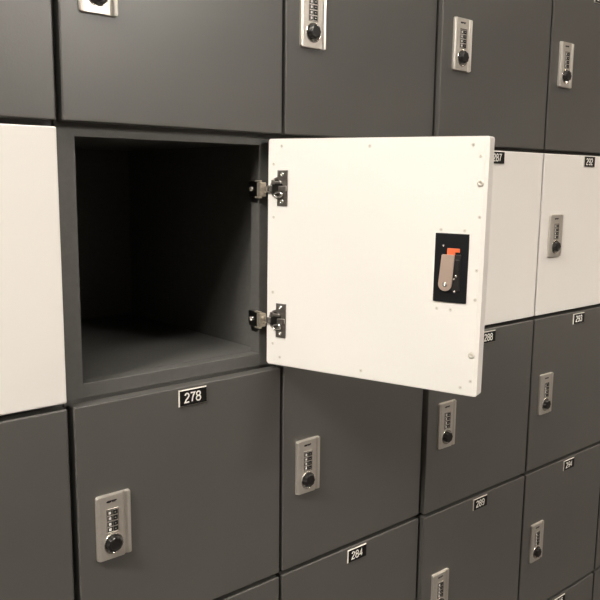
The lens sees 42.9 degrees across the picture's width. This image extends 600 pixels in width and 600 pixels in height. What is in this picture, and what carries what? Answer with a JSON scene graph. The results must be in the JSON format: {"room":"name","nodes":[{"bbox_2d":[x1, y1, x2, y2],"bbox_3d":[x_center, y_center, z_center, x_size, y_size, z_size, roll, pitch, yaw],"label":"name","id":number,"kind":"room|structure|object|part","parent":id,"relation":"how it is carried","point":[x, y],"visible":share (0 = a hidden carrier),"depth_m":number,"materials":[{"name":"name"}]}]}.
{"room":"changing room","nodes":[
{"label":"changing room","id":0,"kind":"room"},
{"bbox_3d":[2.409,1.499,-0.830,8.800,0.060,7.235,-7,12,-40],"label":"floor","id":1,"kind":"structure","parent":0,"visible":0},
{"bbox_2d":[547,572,592,599],"bbox_3d":[0.429,0.772,1.841,0.310,0.314,0.432,-7,12,-40],"label":"locker","id":2,"kind":"object","parent":1,"relation":"on","point":[581,589],"visible":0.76,"depth_m":1.73,"materials":[{"name":"grey metal"}]},
{"bbox_2d":[517,441,599,599],"bbox_3d":[0.432,0.461,1.792,0.310,0.314,0.432,-7,12,-40],"label":"locker","id":3,"kind":"object","parent":2,"relation":"on","point":[561,495],"visible":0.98,"depth_m":1.63,"materials":[{"name":"grey metal"}]},
{"bbox_3d":[0.489,0.519,1.568,0.020,0.020,0.008,-7,12,-40],"label":"knob","id":4,"kind":"part","parent":3,"relation":"part of","materials":[{"name":"black plastic"}]},
{"bbox_2d":[525,304,599,471],"bbox_3d":[0.435,0.150,1.744,0.310,0.314,0.432,-7,12,-40],"label":"locker","id":5,"kind":"object","parent":3,"relation":"on","point":[564,389],"visible":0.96,"depth_m":1.57,"materials":[{"name":"grey metal"}]},
{"bbox_3d":[0.492,0.208,1.519,0.020,0.020,0.008,-7,12,-40],"label":"knob","id":6,"kind":"part","parent":5,"relation":"part of","materials":[{"name":"black plastic"}]},
{"bbox_2d":[534,152,599,315],"bbox_3d":[0.438,-0.161,1.695,0.310,0.314,0.432,-7,12,-40],"label":"locker","id":7,"kind":"object","parent":5,"relation":"on","point":[568,252],"visible":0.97,"depth_m":1.51,"materials":[{"name":"white metal"}]},
{"bbox_3d":[0.495,-0.103,1.470,0.020,0.020,0.008,-7,12,-40],"label":"knob","id":8,"kind":"part","parent":7,"relation":"part of","materials":[{"name":"black plastic"}]},
{"bbox_2d":[535,0,599,154],"bbox_3d":[0.441,-0.471,1.646,0.310,0.314,0.432,-7,12,-40],"label":"locker","id":9,"kind":"object","parent":7,"relation":"on","point":[572,115],"visible":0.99,"depth_m":1.45,"materials":[{"name":"grey metal"}]},
{"bbox_3d":[0.498,-0.417,1.421,0.020,0.020,0.008,-7,12,-40],"label":"knob","id":10,"kind":"part","parent":9,"relation":"part of","materials":[{"name":"black plastic"}]},
{"bbox_3d":[0.578,-0.276,1.524,0.042,0.022,0.002,-7,12,-40],"label":"number plate","id":11,"kind":"part","parent":7,"relation":"part of","materials":[{"name":"black plastic"}]},
{"bbox_3d":[0.575,0.038,1.573,0.042,0.022,0.002,-7,12,-40],"label":"number plate","id":12,"kind":"part","parent":5,"relation":"part of","materials":[{"name":"black plastic"}]},
{"bbox_3d":[0.572,0.349,1.622,0.042,0.022,0.002,-7,12,-40],"label":"number plate","id":13,"kind":"part","parent":3,"relation":"part of","materials":[{"name":"black plastic"}]},
{"bbox_3d":[0.569,0.659,1.671,0.042,0.022,0.002,-7,12,-40],"label":"number plate","id":14,"kind":"part","parent":2,"relation":"part of","materials":[{"name":"black plastic"}]},
{"bbox_2d":[591,566,599,599],"bbox_3d":[0.665,0.743,2.041,0.310,0.314,0.432,-7,12,-40],"label":"locker","id":15,"kind":"object","parent":1,"relation":"on","point":[596,572],"visible":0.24,"depth_m":1.78,"materials":[{"name":"grey metal"}]},
{"bbox_2d":[594,441,599,568],"bbox_3d":[0.668,0.432,1.992,0.310,0.314,0.432,-7,12,-40],"label":"locker","id":16,"kind":"object","parent":15,"relation":"on","point":[597,545],"visible":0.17,"depth_m":1.76,"materials":[{"name":"grey metal"}]},
{"bbox_3d":[-0.521,0.887,1.044,0.310,0.314,0.432,-7,12,-40],"label":"locker","id":17,"kind":"object","parent":1,"relation":"on","visible":0},
{"bbox_3d":[-0.518,0.576,0.995,0.310,0.315,0.432,-7,12,-40],"label":"locker","id":18,"kind":"object","parent":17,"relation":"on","visible":0},
{"bbox_2d":[0,404,73,599],"bbox_3d":[-0.515,0.265,0.947,0.310,0.314,0.432,-7,12,-40],"label":"locker","id":19,"kind":"object","parent":18,"relation":"on","point":[36,556],"visible":0.86,"depth_m":0.86,"materials":[{"name":"grey metal"}]},
{"bbox_2d":[0,121,66,415],"bbox_3d":[-0.511,-0.045,0.898,0.310,0.314,0.432,-7,12,-40],"label":"locker","id":20,"kind":"object","parent":19,"relation":"on","point":[32,348],"visible":1,"depth_m":0.82,"materials":[{"name":"white metal"}]},
{"bbox_2d":[0,0,55,123],"bbox_3d":[-0.508,-0.356,0.849,0.310,0.314,0.432,-7,12,-40],"label":"locker","id":21,"kind":"object","parent":20,"relation":"on","point":[27,88],"visible":1,"depth_m":0.79,"materials":[{"name":"grey metal"}]},
{"bbox_3d":[-0.284,0.858,1.246,0.310,0.314,0.432,-7,12,-40],"label":"locker","id":22,"kind":"object","parent":1,"relation":"on","visible":0},
{"bbox_2d":[213,575,278,599],"bbox_3d":[-0.280,0.547,1.197,0.310,0.314,0.432,-7,12,-40],"label":"locker","id":23,"kind":"object","parent":22,"relation":"on","point":[267,588],"visible":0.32,"depth_m":1.10,"materials":[{"name":"grey metal"}]},
{"bbox_2d":[62,364,279,599],"bbox_3d":[-0.277,0.236,1.148,0.310,0.314,0.432,-7,12,-40],"label":"locker","id":24,"kind":"object","parent":23,"relation":"on","point":[174,486],"visible":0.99,"depth_m":0.98,"materials":[{"name":"grey metal"}]},
{"bbox_3d":[-0.224,0.294,0.921,0.020,0.020,0.008,-7,12,-40],"label":"knob","id":25,"kind":"part","parent":24,"relation":"part of","materials":[{"name":"black plastic"}]},
{"bbox_3d":[-0.137,0.124,0.978,0.042,0.022,0.002,-7,12,-40],"label":"number plate","id":26,"kind":"part","parent":24,"relation":"part of","materials":[{"name":"black plastic"}]},
{"bbox_2d":[51,124,494,400],"bbox_3d":[-0.153,-0.063,1.031,0.404,0.314,0.696,-7,12,-40],"label":"locker","id":27,"kind":"object","parent":24,"relation":"on","point":[185,255],"visible":1,"depth_m":1.00,"materials":[{"name":"white metal"}]},
{"bbox_3d":[-0.411,-0.105,1.257,0.286,0.287,0.010,-7,12,-40],"label":"panel","id":28,"kind":"part","parent":27,"relation":"part of","materials":[{"name":"grey metal"}]},
{"bbox_3d":[-0.288,-0.228,1.094,0.286,0.010,0.384,-7,12,-40],"label":"panel","id":29,"kind":"part","parent":27,"relation":"part of","materials":[{"name":"grey metal"}]},
{"bbox_3d":[-0.159,-0.053,0.967,0.310,0.314,0.018,-7,12,-40],"label":"frame","id":30,"kind":"part","parent":27,"relation":"part of","materials":[{"name":"grey metal"}]},
{"bbox_2d":[81,314,250,379],"bbox_3d":[-0.291,0.069,1.141,0.286,0.018,0.384,-7,12,-40],"label":"shelf","id":31,"kind":"object","parent":27,"relation":"attached to","point":[113,345],"depth_m":1.12,"materials":[{"name":"grey metal"}]},
{"bbox_2d":[51,0,281,136],"bbox_3d":[-0.271,-0.386,1.051,0.310,0.314,0.432,-7,12,-40],"label":"locker","id":32,"kind":"object","parent":27,"relation":"on","point":[198,66],"visible":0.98,"depth_m":0.90,"materials":[{"name":"grey metal"}]},
{"bbox_3d":[-0.176,-0.091,1.214,0.012,0.314,0.384,-7,12,-40],"label":"panel","id":33,"kind":"part","parent":27,"relation":"part of","materials":[{"name":"grey metal"}]},
{"bbox_2d":[270,312,280,327],"bbox_3d":[-0.034,0.028,1.044,0.018,0.022,0.001,6,11,31],"label":"hinge","id":34,"kind":"object","parent":27,"relation":"on","point":[273,319],"depth_m":1.04,"materials":[{"name":"silver metal"}]},
{"bbox_3d":[-0.034,0.025,1.042,0.030,0.016,0.005,6,11,30],"label":"arm","id":35,"kind":"part","parent":27,"relation":"part of"},
{"bbox_3d":[-0.031,-0.152,1.013,0.031,0.016,0.004,6,11,32],"label":"arm","id":36,"kind":"part","parent":27,"relation":"part of","materials":[{"name":"metal"}]},
{"bbox_2d":[272,180,282,195],"bbox_3d":[-0.031,-0.149,1.015,0.018,0.022,0.001,6,11,30],"label":"hinge","id":37,"kind":"object","parent":27,"relation":"on","point":[274,187],"depth_m":1.02,"materials":[{"name":"silver metal"}]},
{"bbox_3d":[0.083,-0.049,0.964,0.293,0.303,0.001,6,11,30],"label":"panel","id":38,"kind":"part","parent":27,"relation":"part of","materials":[{"name":"white metal"}]},
{"bbox_3d":[0.089,-0.050,0.971,0.300,0.306,0.018,6,11,30],"label":"door","id":39,"kind":"part","parent":27,"relation":"part of","materials":[{"name":"beige paint"}]},
{"bbox_3d":[0.174,-0.032,0.905,0.019,0.044,0.002,6,11,30],"label":"cam lever","id":40,"kind":"part","parent":27,"relation":"part of","materials":[{"name":"brown metal"}]},
{"bbox_3d":[-0.048,0.829,1.446,0.310,0.314,0.432,-7,12,-40],"label":"locker","id":41,"kind":"object","parent":1,"relation":"on","visible":0},
{"bbox_2d":[274,516,417,599],"bbox_3d":[-0.045,0.518,1.397,0.310,0.314,0.432,-7,12,-40],"label":"locker","id":42,"kind":"object","parent":41,"relation":"on","point":[381,564],"visible":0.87,"depth_m":1.24,"materials":[{"name":"grey metal"}]},
{"bbox_2d":[273,364,422,570],"bbox_3d":[-0.041,0.207,1.348,0.310,0.314,0.432,-7,12,-40],"label":"locker","id":43,"kind":"object","parent":42,"relation":"on","point":[349,461],"visible":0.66,"depth_m":1.18,"materials":[{"name":"grey metal"}]},
{"bbox_3d":[0.013,0.265,1.122,0.020,0.020,0.008,-7,12,-40],"label":"knob","id":44,"kind":"part","parent":43,"relation":"part of","materials":[{"name":"black plastic"}]},
{"bbox_3d":[-0.038,-0.103,1.300,0.310,0.314,0.432,-7,12,-40],"label":"locker","id":45,"kind":"object","parent":43,"relation":"on","visible":0},
{"bbox_2d":[274,0,436,137],"bbox_3d":[-0.035,-0.414,1.251,0.310,0.314,0.432,-7,12,-40],"label":"locker","id":46,"kind":"object","parent":45,"relation":"on","point":[351,68],"visible":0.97,"depth_m":1.10,"materials":[{"name":"grey metal"}]},
{"bbox_3d":[0.020,-0.360,1.024,0.020,0.020,0.008,-7,12,-40],"label":"knob","id":47,"kind":"part","parent":46,"relation":"part of","materials":[{"name":"black plastic"}]},
{"bbox_3d":[0.091,0.406,1.223,0.042,0.022,0.002,-7,12,-40],"label":"number plate","id":48,"kind":"part","parent":42,"relation":"part of","materials":[{"name":"black plastic"}]},
{"bbox_3d":[0.193,0.801,1.641,0.310,0.314,0.432,-7,12,-40],"label":"locker","id":49,"kind":"object","parent":1,"relation":"on","visible":0},
{"bbox_2d":[414,475,523,599],"bbox_3d":[0.196,0.490,1.592,0.310,0.314,0.432,-7,12,-40],"label":"locker","id":50,"kind":"object","parent":49,"relation":"on","point":[468,548],"visible":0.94,"depth_m":1.43,"materials":[{"name":"grey metal"}]},
{"bbox_2d":[419,318,532,513],"bbox_3d":[0.199,0.179,1.544,0.310,0.314,0.432,-7,12,-40],"label":"locker","id":51,"kind":"object","parent":50,"relation":"on","point":[470,445],"visible":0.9,"depth_m":1.40,"materials":[{"name":"grey metal"}]},
{"bbox_3d":[0.256,0.237,1.319,0.020,0.020,0.008,-7,12,-40],"label":"knob","id":52,"kind":"part","parent":51,"relation":"part of","materials":[{"name":"black plastic"}]},
{"bbox_3d":[0.339,0.067,1.373,0.042,0.022,0.002,-7,12,-40],"label":"number plate","id":53,"kind":"part","parent":51,"relation":"part of","materials":[{"name":"black plastic"}]},
{"bbox_2d":[485,149,542,324],"bbox_3d":[0.202,-0.132,1.495,0.310,0.314,0.432,-7,12,-40],"label":"locker","id":54,"kind":"object","parent":51,"relation":"on","point":[517,175],"visible":0.21,"depth_m":1.39,"materials":[{"name":"white metal"}]},
{"bbox_2d":[432,0,551,151],"bbox_3d":[0.205,-0.443,1.446,0.310,0.314,0.432,-7,12,-40],"label":"locker","id":55,"kind":"object","parent":54,"relation":"on","point":[492,56],"visible":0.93,"depth_m":1.29,"materials":[{"name":"grey metal"}]},
{"bbox_3d":[0.263,-0.389,1.221,0.020,0.020,0.008,-7,12,-40],"label":"knob","id":56,"kind":"part","parent":55,"relation":"part of","materials":[{"name":"black plastic"}]},
{"bbox_3d":[0.342,-0.247,1.324,0.042,0.022,0.002,-7,12,-40],"label":"number plate","id":57,"kind":"part","parent":54,"relation":"part of","materials":[{"name":"black plastic"}]},
{"bbox_3d":[0.336,0.378,1.422,0.042,0.022,0.002,-7,12,-40],"label":"number plate","id":58,"kind":"part","parent":50,"relation":"part of","materials":[{"name":"black plastic"}]}
]}

